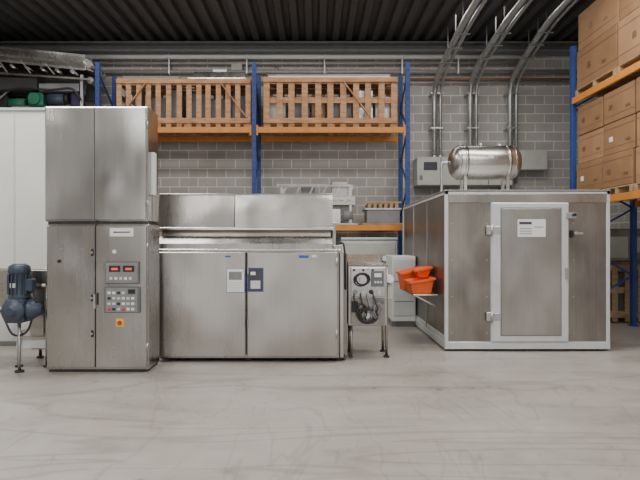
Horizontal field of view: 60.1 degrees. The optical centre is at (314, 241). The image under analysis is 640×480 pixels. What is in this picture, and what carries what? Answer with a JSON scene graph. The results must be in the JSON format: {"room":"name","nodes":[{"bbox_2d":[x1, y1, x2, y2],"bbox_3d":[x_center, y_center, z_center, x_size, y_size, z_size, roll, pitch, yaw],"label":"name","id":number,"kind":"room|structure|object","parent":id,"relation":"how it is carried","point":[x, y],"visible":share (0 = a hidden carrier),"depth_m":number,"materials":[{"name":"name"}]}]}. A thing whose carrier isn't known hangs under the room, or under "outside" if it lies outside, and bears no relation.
{"room":"processing plant","nodes":[
{"label":"processing plant","id":0,"kind":"room"},
{"bbox_2d":[0,46,107,107],"bbox_3d":[-6.203,-3.328,12.100,3.046,1.833,1.060,0,0,0],"label":"conveyor","id":1,"kind":"object","parent":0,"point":[29,78],"visible":0.81,"depth_m":11.72,"materials":[{"name":"metal"}]},
{"bbox_2d":[0,0,595,40],"bbox_3d":[-0.491,-4.653,3.000,15.018,0.107,20.000,0,0,0],"label":"ceiling","id":2,"kind":"structure","parent":0,"point":[20,20],"depth_m":11.54,"materials":[{"name":"metal"}]},
{"bbox_2d":[0,318,639,479],"bbox_3d":[-0.550,1.575,3.000,14.900,0.150,20.000,0,0,0],"label":"floor","id":3,"kind":"structure","parent":0,"point":[426,410],"depth_m":4.70,"materials":[{"name":"concrete"}]},
{"bbox_2d":[0,263,44,372],"bbox_3d":[-3.399,0.875,6.422,0.444,1.250,0.477,0,0,-33],"label":"motor","id":4,"kind":"object","parent":3,"relation":"on","point":[19,307],"visible":1,"depth_m":6.29,"materials":[{"name":"metal"}]},
{"bbox_2d":[0,268,46,367],"bbox_3d":[-3.870,0.920,6.910,1.460,1.160,0.610,0,0,0],"label":"conveyor","id":5,"kind":"object","parent":3,"relation":"on","point":[36,337],"visible":0.4,"depth_m":6.66,"materials":[{"name":"metal"}]},
{"bbox_2d":[0,108,47,345],"bbox_3d":[-4.875,-0.220,9.300,3.090,3.440,2.640,0,0,0],"label":"cabinet","id":6,"kind":"object","parent":3,"relation":"on","point":[23,225],"visible":0.14,"depth_m":8.00,"materials":[{"name":"metal"}]},
{"bbox_2d":[45,107,158,371],"bbox_3d":[-2.495,-0.030,6.545,1.230,3.060,0.510,0,0,0],"label":"tall cabinet","id":7,"kind":"object","parent":3,"relation":"on","point":[101,163],"visible":1,"depth_m":6.34,"materials":[{"name":"metal"}]},
{"bbox_2d":[158,194,346,359],"bbox_3d":[-0.792,0.440,7.609,2.405,2.120,1.502,0,0,0],"label":"machine","id":8,"kind":"object","parent":3,"relation":"on","point":[242,276],"visible":0.98,"depth_m":6.88,"materials":[{"name":"metal"}]},
{"bbox_2d":[95,62,409,254],"bbox_3d":[-2.950,-1.135,12.120,9.960,5.270,1.100,0,0,0],"label":"rack","id":9,"kind":"object","parent":3,"relation":"on","point":[257,138],"visible":0.39,"depth_m":11.60,"materials":[{"name":"blue metal"}]},
{"bbox_2d":[116,79,251,135],"bbox_3d":[-2.780,-2.933,12.111,2.840,1.041,0.945,0,0,0],"label":"crate","id":10,"kind":"object","parent":9,"relation":"on","point":[188,106],"visible":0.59,"depth_m":11.70,"materials":[{"name":"brown wood"}]},
{"bbox_2d":[123,69,247,87],"bbox_3d":[-2.775,-3.590,12.125,2.650,0.260,0.750,0,0,0],"label":"panels","id":11,"kind":"object","parent":10,"relation":"on","point":[217,73],"visible":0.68,"depth_m":11.82,"materials":[{"name":"grey paint"}]},
{"bbox_2d":[277,182,357,224],"bbox_3d":[0.025,-0.825,12.130,1.750,0.925,1.060,0,0,0],"label":"conveyor","id":12,"kind":"object","parent":9,"relation":"on","point":[342,195],"visible":0.43,"depth_m":11.67,"materials":[{"name":"metal"}]},
{"bbox_2d":[263,77,396,135],"bbox_3d":[0.325,-2.947,12.111,2.830,1.071,0.945,0,0,0],"label":"crate","id":13,"kind":"object","parent":9,"relation":"on","point":[361,109],"visible":0.81,"depth_m":11.70,"materials":[{"name":"brown wood"}]},
{"bbox_2d":[267,74,390,76],"bbox_3d":[0.300,-3.533,12.175,2.640,0.085,0.790,0,0,0],"label":"panels","id":14,"kind":"object","parent":13,"relation":"on","point":[268,75],"visible":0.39,"depth_m":11.80,"materials":[{"name":"metal"}]},
{"bbox_2d":[359,201,402,224],"bbox_3d":[1.425,-0.611,12.080,0.850,0.498,0.840,0,0,0],"label":"load","id":15,"kind":"object","parent":9,"relation":"on","point":[374,214],"visible":0.98,"depth_m":11.70,"materials":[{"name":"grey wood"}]},
{"bbox_2d":[339,237,397,255],"bbox_3d":[1.150,0.700,12.100,1.300,1.600,0.880,0,0,0],"label":"container","id":16,"kind":"object","parent":3,"relation":"on","point":[353,245],"visible":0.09,"depth_m":11.68,"materials":[{"name":"metal"}]},
{"bbox_2d":[347,254,393,357],"bbox_3d":[0.723,0.835,7.329,0.595,1.330,0.622,0,0,0],"label":"control unit","id":17,"kind":"object","parent":3,"relation":"on","point":[369,286],"visible":1,"depth_m":7.09,"materials":[{"name":"metal"}]},
{"bbox_2d":[386,255,415,326],"bbox_3d":[1.567,0.875,10.160,0.415,1.250,0.880,0,0,0],"label":"cabinet","id":18,"kind":"object","parent":3,"relation":"on","point":[402,308],"visible":0.64,"depth_m":9.74,"materials":[{"name":"metal"}]},
{"bbox_2d":[402,190,609,350],"bbox_3d":[2.915,0.393,9.365,2.270,2.215,3.770,0,0,0],"label":"cold room","id":19,"kind":"object","parent":3,"relation":"on","point":[527,270],"visible":0.96,"depth_m":7.59,"materials":[{"name":"metal"}]},
{"bbox_2d":[396,266,437,306],"bbox_3d":[1.562,0.659,8.650,0.429,0.579,1.300,0,0,0],"label":"tubs","id":20,"kind":"object","parent":19,"relation":"attached to","point":[415,281],"visible":1,"depth_m":8.30,"materials":[{"name":"plastic"}]},
{"bbox_2d":[440,143,521,191],"bbox_3d":[2.690,-1.163,8.999,1.300,0.893,0.562,0,0,0],"label":"tank","id":21,"kind":"object","parent":19,"relation":"on","point":[499,162],"visible":0.88,"depth_m":8.79,"materials":[{"name":"metal"}]},
{"bbox_2d":[570,46,639,325],"bbox_3d":[5.160,-1.000,7.000,1.220,5.000,5.960,0,0,0],"label":"rack","id":22,"kind":"object","parent":3,"relation":"on","point":[635,67],"visible":0.55,"depth_m":9.85,"materials":[{"name":"metal"}]},
{"bbox_2d":[575,0,639,96],"bbox_3d":[5.110,-3.287,8.450,1.020,1.444,2.660,0,0,0],"label":"cardboard boxes","id":23,"kind":"object","parent":22,"relation":"on","point":[608,30],"visible":0.91,"depth_m":8.85,"materials":[{"name":"brown cardboard"}]},
{"bbox_2d":[577,77,639,199],"bbox_3d":[5.110,-1.547,8.450,1.020,1.624,2.660,0,0,0],"label":"cardboard boxes","id":24,"kind":"object","parent":22,"relation":"on","point":[608,125],"visible":0.88,"depth_m":8.60,"materials":[{"name":"brown cardboard"}]},
{"bbox_2d":[610,264,639,322],"bbox_3d":[5.830,0.959,10.787,1.561,1.083,1.075,0,0,0],"label":"crate","id":25,"kind":"object","parent":3,"relation":"on","point":[620,294],"visible":0.27,"depth_m":10.28,"materials":[{"name":"brown wood"}]},
{"bbox_2d":[610,229,639,263],"bbox_3d":[5.800,-0.045,10.775,1.400,0.910,0.850,0,0,0],"label":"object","id":26,"kind":"object","parent":25,"relation":"on","point":[619,238],"visible":0.21,"depth_m":10.42,"materials":[{"name":"grey metal"}]},
{"bbox_2d":[52,56,599,244],"bbox_3d":[-0.550,-1.750,13.100,14.900,6.500,0.200,0,0,0],"label":"wall","id":27,"kind":"structure","parent":0,"point":[371,168],"depth_m":13.00,"materials":[{"name":"concrete"}]},
{"bbox_2d":[0,41,578,55],"bbox_3d":[-0.550,-4.470,12.790,14.900,0.220,0.380,0,0,0],"label":"ceiling beam","id":28,"kind":"structure","parent":27,"relation":"attached to","point":[551,48],"depth_m":12.66,"materials":[{"name":"grey metal"}]},
{"bbox_2d":[82,54,569,83],"bbox_3d":[-0.550,-4.027,12.887,14.900,0.665,0.185,0,0,0],"label":"pipes","id":29,"kind":"object","parent":27,"relation":"attached to","point":[235,66],"visible":0.68,"depth_m":12.84,"materials":[{"name":"metal"}]},
{"bbox_2d":[428,0,486,153],"bbox_3d":[2.805,-2.975,10.468,0.290,3.250,5.044,0,0,0],"label":"conduit","id":30,"kind":"object","parent":27,"relation":"attached to","point":[434,94],"depth_m":11.75,"materials":[{"name":"silver metal"}]},
{"bbox_2d":[413,150,546,189],"bbox_3d":[3.800,-1.600,12.707,3.000,1.000,0.545,0,0,0],"label":"electrical boxes","id":31,"kind":"object","parent":27,"relation":"attached to","point":[426,170],"depth_m":12.45,"materials":[{"name":"grey metal"}]},
{"bbox_2d":[464,0,532,145],"bbox_3d":[3.635,-2.975,10.543,0.290,3.250,4.894,0,0,0],"label":"conduit","id":32,"kind":"object","parent":27,"relation":"attached to","point":[470,94],"depth_m":11.76,"materials":[{"name":"silver metal"}]},
{"bbox_2d":[503,0,577,183],"bbox_3d":[4.555,-2.975,10.693,0.290,3.250,4.594,0,0,0],"label":"conduit","id":33,"kind":"object","parent":27,"relation":"attached to","point":[561,8],"depth_m":12.04,"materials":[{"name":"silver metal"}]},
{"bbox_2d":[610,199,639,228],"bbox_3d":[7.000,-1.750,3.100,0.200,6.500,20.200,0,0,0],"label":"wall","id":34,"kind":"structure","parent":0,"point":[617,208],"depth_m":12.45,"materials":[{"name":"brick"}]}
]}

